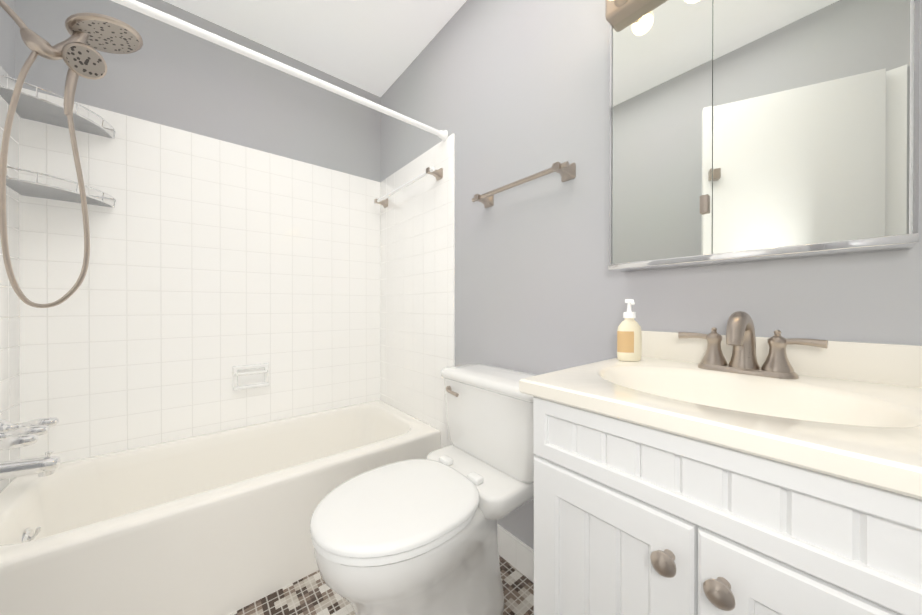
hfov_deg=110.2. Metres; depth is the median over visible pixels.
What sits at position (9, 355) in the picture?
wall tile
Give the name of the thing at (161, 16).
curtain rod
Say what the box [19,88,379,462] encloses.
wall tile
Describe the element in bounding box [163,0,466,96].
ceiling
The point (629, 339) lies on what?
soap dispenser
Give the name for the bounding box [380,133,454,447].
wall tile
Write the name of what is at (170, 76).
wall
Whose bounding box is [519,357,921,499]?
countertop
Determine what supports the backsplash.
attached to the wall at (505, 92)
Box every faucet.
[0,417,60,479]
[678,311,827,378]
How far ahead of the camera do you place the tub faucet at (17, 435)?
1.07 m
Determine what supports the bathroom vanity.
on the floor
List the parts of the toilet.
seat, lid, bowl, lever, tank lid, tank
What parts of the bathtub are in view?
overflow lever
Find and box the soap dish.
[232,363,268,390]
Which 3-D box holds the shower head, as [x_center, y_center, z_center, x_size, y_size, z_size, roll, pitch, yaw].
[-1.341,-0.513,1.089,0.378,1.030,0.193,0,0,-40]
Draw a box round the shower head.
[0,0,142,307]
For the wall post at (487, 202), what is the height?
0.052 m
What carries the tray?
on the soap dish
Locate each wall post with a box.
[474,194,493,207]
[552,162,575,181]
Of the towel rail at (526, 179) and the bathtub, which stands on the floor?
the bathtub
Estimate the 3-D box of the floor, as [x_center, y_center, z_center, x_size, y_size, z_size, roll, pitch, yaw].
[-0.399,1.051,0.836,1.700,0.060,2.470,0,0,-40]
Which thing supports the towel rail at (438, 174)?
attached to the wall tile at (417, 286)
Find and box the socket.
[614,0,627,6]
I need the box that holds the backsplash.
[641,330,921,387]
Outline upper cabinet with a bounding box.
[605,0,919,271]
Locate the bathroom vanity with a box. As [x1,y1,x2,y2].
[519,311,921,614]
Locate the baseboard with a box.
[497,524,533,582]
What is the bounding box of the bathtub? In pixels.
[0,400,440,614]
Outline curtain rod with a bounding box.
[111,0,447,140]
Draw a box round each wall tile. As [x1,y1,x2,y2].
[0,65,19,491]
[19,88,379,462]
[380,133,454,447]
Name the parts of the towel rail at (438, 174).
post, post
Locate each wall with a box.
[0,0,14,81]
[14,0,380,181]
[381,0,921,549]
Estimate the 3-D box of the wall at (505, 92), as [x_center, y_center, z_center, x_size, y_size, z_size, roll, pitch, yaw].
[0.249,-0.201,1.302,0.100,2.440,2.370,0,0,-40]
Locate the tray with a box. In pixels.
[233,382,268,390]
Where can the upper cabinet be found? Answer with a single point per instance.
(743, 131)
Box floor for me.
[230,555,533,614]
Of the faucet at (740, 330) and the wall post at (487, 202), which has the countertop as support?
the faucet at (740, 330)
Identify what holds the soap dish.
attached to the wall tile at (213, 262)
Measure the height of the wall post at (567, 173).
0.052 m
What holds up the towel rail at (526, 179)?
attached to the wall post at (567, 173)
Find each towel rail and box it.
[374,167,442,207]
[472,161,568,201]
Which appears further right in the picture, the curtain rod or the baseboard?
the baseboard
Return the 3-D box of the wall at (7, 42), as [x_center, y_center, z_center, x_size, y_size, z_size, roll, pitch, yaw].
[-0.984,-0.197,0.283,0.100,2.440,2.370,0,0,-40]
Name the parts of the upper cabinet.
pane, pane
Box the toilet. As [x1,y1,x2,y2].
[310,363,537,614]
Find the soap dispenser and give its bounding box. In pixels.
[617,299,641,360]
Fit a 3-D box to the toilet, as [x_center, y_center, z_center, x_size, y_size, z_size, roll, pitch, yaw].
[-0.063,0.630,1.002,0.752,0.782,0.484,0,0,-40]
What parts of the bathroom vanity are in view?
door, knob, knob, drawer frame, door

